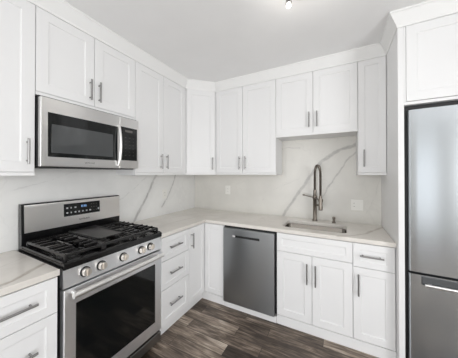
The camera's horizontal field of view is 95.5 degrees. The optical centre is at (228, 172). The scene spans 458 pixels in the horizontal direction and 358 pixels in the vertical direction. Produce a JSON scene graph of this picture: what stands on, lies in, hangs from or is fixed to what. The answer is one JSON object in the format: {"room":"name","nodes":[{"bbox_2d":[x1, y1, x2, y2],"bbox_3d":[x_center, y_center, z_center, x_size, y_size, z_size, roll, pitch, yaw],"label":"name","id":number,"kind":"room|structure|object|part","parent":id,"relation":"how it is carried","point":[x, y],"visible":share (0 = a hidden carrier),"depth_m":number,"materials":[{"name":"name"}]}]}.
{"room":"kitchen","nodes":[
{"label":"kitchen","id":0,"kind":"room"},
{"bbox_2d":[64,0,428,81],"bbox_3d":[-0.015,-1.276,-0.182,4.600,0.100,6.100,0,0,28],"label":"ceiling","id":1,"kind":"structure","parent":0,"point":[204,40],"depth_m":1.74,"materials":[{"name":"paint"}]},
{"bbox_2d":[27,0,457,92],"bbox_3d":[0.426,-1.162,1.256,3.166,0.109,2.276,0,0,28],"label":"trim","id":2,"kind":"structure","parent":1,"relation":"attached to","point":[431,9],"depth_m":1.95,"materials":[{"name":"white paint"}]},
{"bbox_2d":[286,0,291,8],"bbox_3d":[0.478,-1.172,1.273,0.310,0.088,0.324,0,0,28],"label":"ceiling light","id":3,"kind":"object","parent":1,"relation":"attached to","point":[288,2],"visible":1,"depth_m":1.41,"materials":[{"name":"silver metal"}]},
{"bbox_2d":[141,298,377,357],"bbox_3d":[-0.015,1.557,-0.201,4.600,0.100,6.100,0,0,28],"label":"floor","id":4,"kind":"structure","parent":0,"point":[208,329],"depth_m":1.88,"materials":[{"name":"brown wood"}]},
{"bbox_2d":[0,276,56,357],"bbox_3d":[-1.337,1.055,1.171,0.681,0.922,0.371,0,0,28],"label":"base cabinet","id":5,"kind":"object","parent":4,"relation":"on","point":[28,315],"visible":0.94,"depth_m":1.09,"materials":[{"name":"white paint"}]},
{"bbox_3d":[-1.052,0.694,1.027,0.040,0.013,0.165,0,0,28],"label":"handle","id":6,"kind":"part","parent":5,"relation":"part of","materials":[{"name":"silver metal"}]},
{"bbox_3d":[-1.079,0.953,1.035,0.020,0.303,0.368,0,0,28],"label":"drawer","id":7,"kind":"part","parent":5,"relation":"part of","materials":[{"name":"white paint"}]},
{"bbox_2d":[0,250,59,296],"bbox_3d":[-1.354,0.575,1.177,0.648,0.036,0.393,0,0,28],"label":"countertop","id":8,"kind":"structure","parent":5,"relation":"on","point":[18,270],"depth_m":1.17,"materials":[{"name":"stone"}]},
{"bbox_3d":[-1.052,0.949,1.025,0.040,0.013,0.165,0,0,28],"label":"handle","id":9,"kind":"part","parent":5,"relation":"part of","materials":[{"name":"silver metal"}]},
{"bbox_2d":[18,195,164,357],"bbox_3d":[-1.038,0.875,1.669,0.703,1.287,0.750,0,0,28],"label":"gas range","id":10,"kind":"object","parent":4,"relation":"on","point":[109,288],"visible":0.94,"depth_m":1.51,"materials":[{"name":"silver metal"}]},
{"bbox_3d":[-1.291,0.315,1.839,0.009,0.104,0.291,0,0,28],"label":"display panel","id":11,"kind":"part","parent":10,"relation":"part of","materials":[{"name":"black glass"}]},
{"bbox_2d":[21,225,161,270],"bbox_3d":[-1.040,0.550,1.672,0.593,0.048,0.750,0,0,28],"label":"cooktop","id":12,"kind":"object","parent":10,"relation":"in","point":[70,263],"depth_m":1.43,"materials":[{"name":"black metal"}]},
{"bbox_2d":[69,225,122,238],"bbox_3d":[-1.075,0.483,1.690,0.415,0.014,0.212,0,0,28],"label":"griddle","id":13,"kind":"object","parent":10,"relation":"on","point":[95,232],"visible":1,"depth_m":1.68,"materials":[{"name":"black metal"}]},
{"bbox_3d":[-0.803,1.042,1.543,0.048,0.698,0.746,0,0,28],"label":"oven door","id":14,"kind":"part","parent":10,"relation":"part of","materials":[{"name":"silver metal"}]},
{"bbox_3d":[-0.804,0.626,1.547,0.045,0.115,0.748,0,0,28],"label":"control panel","id":15,"kind":"part","parent":10,"relation":"part of","materials":[{"name":"silver metal"}]},
{"bbox_3d":[-0.753,0.721,1.524,0.063,0.035,0.698,0,0,28],"label":"handle","id":16,"kind":"part","parent":10,"relation":"part of","materials":[{"name":"metal"}]},
{"bbox_3d":[-0.811,1.452,1.545,0.062,0.077,0.744,0,0,28],"label":"storage drawer","id":17,"kind":"part","parent":10,"relation":"part of","materials":[{"name":"silver metal"}]},
{"bbox_2d":[159,229,188,334],"bbox_3d":[-0.790,1.062,2.206,0.681,0.922,0.398,0,0,28],"label":"base cabinet","id":18,"kind":"object","parent":4,"relation":"on","point":[175,247],"visible":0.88,"depth_m":2.05,"materials":[{"name":"white paint"}]},
{"bbox_3d":[-0.532,0.715,2.072,0.020,0.219,0.395,0,0,28],"label":"drawer","id":19,"kind":"part","parent":18,"relation":"part of","materials":[{"name":"white paint"}]},
{"bbox_3d":[-0.532,1.254,2.069,0.020,0.322,0.395,0,0,28],"label":"drawer","id":20,"kind":"part","parent":18,"relation":"part of","materials":[{"name":"white paint"}]},
{"bbox_3d":[-0.532,0.959,2.071,0.020,0.260,0.395,0,0,28],"label":"drawer","id":21,"kind":"part","parent":18,"relation":"part of","materials":[{"name":"white paint"}]},
{"bbox_2d":[186,223,224,311],"bbox_3d":[-0.378,1.065,2.744,0.906,0.922,0.936,0,0,28],"label":"base cabinet","id":22,"kind":"object","parent":4,"relation":"on","point":[205,239],"visible":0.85,"depth_m":2.43,"materials":[{"name":"white paint"}]},
{"bbox_3d":[-0.370,1.016,2.377,0.020,0.816,0.290,0,0,28],"label":"door","id":23,"kind":"part","parent":22,"relation":"part of","materials":[{"name":"white paint"}]},
{"bbox_3d":[-0.170,1.016,2.449,0.260,0.816,0.020,0,0,28],"label":"door","id":24,"kind":"part","parent":22,"relation":"part of","materials":[{"name":"white paint"}]},
{"bbox_2d":[130,208,395,247],"bbox_3d":[0.219,0.582,2.203,2.472,0.036,1.342,0,0,28],"label":"countertop","id":25,"kind":"structure","parent":22,"relation":"on","point":[168,224],"depth_m":2.30,"materials":[{"name":"stone"}]},
{"bbox_2d":[303,164,322,220],"bbox_3d":[0.991,0.236,2.393,0.132,0.656,0.297,0,0,-20],"label":"faucet","id":26,"kind":"object","parent":25,"relation":"on","point":[320,200],"visible":1,"depth_m":2.42,"materials":[{"name":"silver metal"}]},
{"bbox_2d":[285,223,345,232],"bbox_3d":[0.898,0.697,2.198,0.619,0.193,0.365,0,0,28],"label":"sink","id":27,"kind":"object","parent":25,"relation":"in","point":[294,225],"visible":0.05,"depth_m":2.35,"materials":[{"name":"silver metal"}]},
{"bbox_2d":[223,225,276,322],"bbox_3d":[0.346,1.065,2.492,0.601,0.920,0.668,0,0,28],"label":"dishwasher","id":28,"kind":"object","parent":4,"relation":"on","point":[249,255],"visible":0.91,"depth_m":2.20,"materials":[{"name":"grey metal"}]},
{"bbox_2d":[277,225,352,348],"bbox_3d":[0.913,1.062,2.206,0.660,0.922,0.681,0,0,28],"label":"base cabinet","id":29,"kind":"object","parent":4,"relation":"on","point":[315,274],"visible":0.96,"depth_m":1.92,"materials":[{"name":"white paint"}]},
{"bbox_3d":[0.632,1.104,2.025,0.329,0.635,0.020,0,0,28],"label":"door","id":30,"kind":"part","parent":29,"relation":"part of","materials":[{"name":"white paint"}]},
{"bbox_3d":[0.777,0.693,1.951,0.657,0.177,0.020,0,0,28],"label":"false drawer","id":31,"kind":"part","parent":29,"relation":"part of","materials":[{"name":"white paint"}]},
{"bbox_3d":[0.793,0.954,1.908,0.013,0.190,0.040,0,0,28],"label":"handle","id":32,"kind":"part","parent":29,"relation":"part of","materials":[{"name":"silver metal"}]},
{"bbox_3d":[0.924,1.103,1.870,0.324,0.635,0.020,0,0,28],"label":"door","id":33,"kind":"part","parent":29,"relation":"part of","materials":[{"name":"white paint"}]},
{"bbox_2d":[353,242,395,357],"bbox_3d":[1.336,1.060,1.983,0.295,0.922,0.681,0,0,28],"label":"base cabinet","id":34,"kind":"object","parent":4,"relation":"on","point":[374,272],"visible":0.91,"depth_m":1.72,"materials":[{"name":"white paint"}]},
{"bbox_3d":[1.090,0.946,1.751,0.013,0.180,0.040,0,0,28],"label":"handle","id":35,"kind":"part","parent":34,"relation":"part of","materials":[{"name":"silver metal"}]},
{"bbox_3d":[1.172,0.699,1.709,0.165,0.013,0.040,0,0,28],"label":"handle","id":36,"kind":"part","parent":34,"relation":"part of","materials":[{"name":"silver metal"}]},
{"bbox_3d":[1.197,0.703,1.728,0.287,0.199,0.020,0,0,28],"label":"drawer","id":37,"kind":"part","parent":34,"relation":"part of","materials":[{"name":"white paint"}]},
{"bbox_2d":[381,27,404,357],"bbox_3d":[1.475,0.209,1.894,0.038,2.623,0.718,0,0,28],"label":"end panel","id":38,"kind":"object","parent":4,"relation":"on","point":[392,184],"visible":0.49,"depth_m":1.61,"materials":[{"name":"white paint"}]},
{"bbox_2d":[404,101,457,357],"bbox_3d":[1.887,0.508,1.626,0.931,2.021,0.746,0,0,28],"label":"refrigerator","id":39,"kind":"object","parent":4,"relation":"on","point":[430,130],"visible":0.77,"depth_m":1.48,"materials":[{"name":"silver metal"}]},
{"bbox_2d":[404,13,457,106],"bbox_3d":[1.901,-0.806,1.661,0.938,0.596,0.769,0,0,28],"label":"upper cabinet","id":40,"kind":"object","parent":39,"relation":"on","point":[431,46],"visible":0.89,"depth_m":1.51,"materials":[{"name":"white paint"}]},
{"bbox_3d":[1.744,-0.521,1.364,0.938,0.022,0.018,0,0,28],"label":"rail","id":41,"kind":"part","parent":40,"relation":"part of","materials":[{"name":"white paint"}]},
{"bbox_3d":[1.541,0.131,1.455,0.446,1.188,0.048,0,0,28],"label":"door","id":42,"kind":"part","parent":39,"relation":"part of","materials":[{"name":"silver metal"}]},
{"bbox_3d":[1.739,1.092,1.343,0.895,0.700,0.048,0,0,28],"label":"freezer drawer","id":43,"kind":"part","parent":39,"relation":"part of","materials":[{"name":"silver metal"}]},
{"bbox_3d":[1.718,0.800,1.307,0.736,0.019,0.028,0,0,28],"label":"handle","id":44,"kind":"part","parent":39,"relation":"part of","materials":[{"name":"metal"}]},
{"bbox_3d":[1.439,0.157,2.413,4.464,2.733,0.136,0,0,28],"label":"wall","id":45,"kind":"structure","parent":0,"visible":0},
{"bbox_2d":[185,89,215,174],"bbox_3d":[-0.437,-0.532,2.982,0.590,1.127,0.590,0,0,28],"label":"upper cabinet","id":46,"kind":"object","parent":45,"relation":"attached to","point":[200,105],"visible":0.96,"depth_m":2.77,"materials":[{"name":"white paint"}]},
{"bbox_2d":[216,79,281,174],"bbox_3d":[0.248,-0.533,2.761,0.826,1.127,0.342,0,0,28],"label":"upper cabinet","id":47,"kind":"object","parent":45,"relation":"attached to","point":[247,143],"visible":0.98,"depth_m":2.62,"materials":[{"name":"white paint"}]},
{"bbox_3d":[0.003,-0.545,2.751,0.390,1.103,0.020,0,0,28],"label":"door","id":48,"kind":"part","parent":47,"relation":"part of","materials":[{"name":"white paint"}]},
{"bbox_3d":[0.191,0.019,2.650,0.826,0.022,0.018,0,0,28],"label":"rail","id":49,"kind":"part","parent":47,"relation":"part of","materials":[{"name":"white paint"}]},
{"bbox_3d":[0.366,-0.546,2.559,0.425,1.103,0.020,0,0,28],"label":"door","id":50,"kind":"part","parent":47,"relation":"part of","materials":[{"name":"white paint"}]},
{"bbox_2d":[195,136,380,224],"bbox_3d":[0.536,0.084,2.806,2.472,1.040,0.014,0,0,28],"label":"backsplash","id":51,"kind":"structure","parent":45,"relation":"attached to","point":[279,195],"depth_m":2.58,"materials":[{"name":"stone"}]},
{"bbox_2d":[225,186,229,193],"bbox_3d":[-0.018,0.261,3.085,0.080,0.125,0.008,0,0,28],"label":"wall outlet","id":52,"kind":"object","parent":51,"relation":"attached to","point":[227,188],"visible":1,"depth_m":3.08,"materials":[{"name":"white plastic"}]},
{"bbox_2d":[351,199,362,210],"bbox_3d":[1.427,0.363,2.320,0.117,0.122,0.008,0,0,28],"label":"wall outlet","id":53,"kind":"object","parent":51,"relation":"attached to","point":[356,204],"visible":1,"depth_m":2.32,"materials":[{"name":"white plastic"}]},
{"bbox_2d":[276,62,357,140],"bbox_3d":[0.977,-0.754,2.376,0.823,0.690,0.342,0,0,28],"label":"upper cabinet","id":54,"kind":"object","parent":45,"relation":"attached to","point":[323,103],"visible":1,"depth_m":2.25,"materials":[{"name":"white paint"}]},
{"bbox_3d":[0.736,-0.764,2.365,0.405,0.670,0.020,0,0,28],"label":"door","id":55,"kind":"part","parent":54,"relation":"part of","materials":[{"name":"white paint"}]},
{"bbox_3d":[0.921,-0.421,2.267,0.823,0.022,0.018,0,0,28],"label":"rail","id":56,"kind":"part","parent":54,"relation":"part of","materials":[{"name":"white paint"}]},
{"bbox_3d":[1.101,-0.765,2.172,0.412,0.670,0.020,0,0,28],"label":"door","id":57,"kind":"part","parent":54,"relation":"part of","materials":[{"name":"white paint"}]},
{"bbox_2d":[356,56,386,174],"bbox_3d":[1.444,-0.537,2.128,0.230,1.127,0.342,0,0,28],"label":"upper cabinet","id":58,"kind":"object","parent":45,"relation":"attached to","point":[371,73],"visible":0.97,"depth_m":2.02,"materials":[{"name":"white paint"}]},
{"bbox_3d":[1.315,-0.139,2.023,0.013,0.165,0.040,0,0,28],"label":"handle","id":59,"kind":"part","parent":58,"relation":"part of","materials":[{"name":"silver metal"}]},
{"bbox_3d":[1.387,0.015,2.017,0.230,0.022,0.018,0,0,28],"label":"rail","id":60,"kind":"part","parent":58,"relation":"part of","materials":[{"name":"white paint"}]},
{"bbox_3d":[-1.988,0.147,0.852,0.136,2.733,6.100,0,0,28],"label":"wall","id":61,"kind":"structure","parent":0,"visible":0},
{"bbox_2d":[0,0,35,175],"bbox_3d":[-1.502,-0.543,1.232,0.342,1.127,0.458,0,0,28],"label":"upper cabinet","id":62,"kind":"object","parent":61,"relation":"attached to","point":[17,17],"visible":1,"depth_m":1.30,"materials":[{"name":"white paint"}]},
{"bbox_3d":[-1.395,0.009,1.172,0.018,0.022,0.458,0,0,28],"label":"rail","id":63,"kind":"part","parent":62,"relation":"part of","materials":[{"name":"white paint"}]},
{"bbox_3d":[-1.280,-0.135,1.326,0.040,0.165,0.013,0,0,28],"label":"handle","id":64,"kind":"part","parent":62,"relation":"part of","materials":[{"name":"silver metal"}]},
{"bbox_2d":[35,6,134,119],"bbox_3d":[-1.217,-0.809,1.774,0.342,0.588,0.761,0,0,28],"label":"upper cabinet","id":65,"kind":"object","parent":61,"relation":"attached to","point":[72,66],"visible":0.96,"depth_m":1.61,"materials":[{"name":"white paint"}]},
{"bbox_3d":[-1.199,-0.823,1.546,0.020,0.564,0.371,0,0,28],"label":"door","id":66,"kind":"part","parent":65,"relation":"part of","materials":[{"name":"white paint"}]},
{"bbox_3d":[-1.110,-0.527,1.716,0.018,0.022,0.761,0,0,28],"label":"rail","id":67,"kind":"part","parent":65,"relation":"part of","materials":[{"name":"white paint"}]},
{"bbox_2d":[35,95,138,169],"bbox_3d":[-1.188,-0.270,1.755,0.408,0.480,0.754,0,0,28],"label":"microwave","id":68,"kind":"object","parent":65,"relation":"attached to","point":[67,135],"visible":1,"depth_m":1.56,"materials":[{"name":"silver metal"}]},
{"bbox_3d":[-0.954,-0.235,1.817,0.052,0.362,0.023,0,0,28],"label":"handle","id":69,"kind":"part","parent":68,"relation":"part of","materials":[{"name":"metal"}]},
{"bbox_3d":[-0.935,-0.266,1.934,0.034,0.460,0.198,0,0,28],"label":"control frame","id":70,"kind":"part","parent":68,"relation":"part of","materials":[{"name":"silver metal"}]},
{"bbox_3d":[-0.922,-0.260,1.923,0.004,0.301,0.166,0,0,28],"label":"control panel","id":71,"kind":"part","parent":68,"relation":"part of","materials":[{"name":"black glass"}]},
{"bbox_3d":[-1.103,-0.661,1.664,0.040,0.165,0.013,0,0,28],"label":"handle","id":72,"kind":"part","parent":65,"relation":"part of","materials":[{"name":"silver metal"}]},
{"bbox_3d":[-1.070,-0.661,1.727,0.040,0.165,0.013,0,0,28],"label":"handle","id":73,"kind":"part","parent":65,"relation":"part of","materials":[{"name":"silver metal"}]},
{"bbox_3d":[-1.021,-0.820,1.883,0.020,0.564,0.384,0,0,28],"label":"door","id":74,"kind":"part","parent":65,"relation":"part of","materials":[{"name":"white paint"}]},
{"bbox_2d":[0,168,194,252],"bbox_3d":[-1.167,0.044,2.245,0.014,1.112,2.570,0,0,28],"label":"backsplash","id":75,"kind":"structure","parent":61,"relation":"attached to","point":[140,196],"depth_m":2.00,"materials":[{"name":"stone"}]},
{"bbox_2d":[116,61,184,174],"bbox_3d":[-0.862,-0.535,2.444,0.342,1.127,0.757,0,0,28],"label":"upper cabinet","id":76,"kind":"object","parent":61,"relation":"attached to","point":[159,101],"visible":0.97,"depth_m":2.32,"materials":[{"name":"white paint"}]},
{"bbox_3d":[-0.843,-0.549,2.217,0.020,1.103,0.369,0,0,28],"label":"door","id":77,"kind":"part","parent":76,"relation":"part of","materials":[{"name":"white paint"}]},
{"bbox_3d":[-0.754,0.017,2.384,0.018,0.022,0.757,0,0,28],"label":"rail","id":78,"kind":"part","parent":76,"relation":"part of","materials":[{"name":"white paint"}]},
{"bbox_3d":[-0.667,-0.546,2.550,0.020,1.103,0.377,0,0,28],"label":"door","id":79,"kind":"part","parent":76,"relation":"part of","materials":[{"name":"white paint"}]}
]}

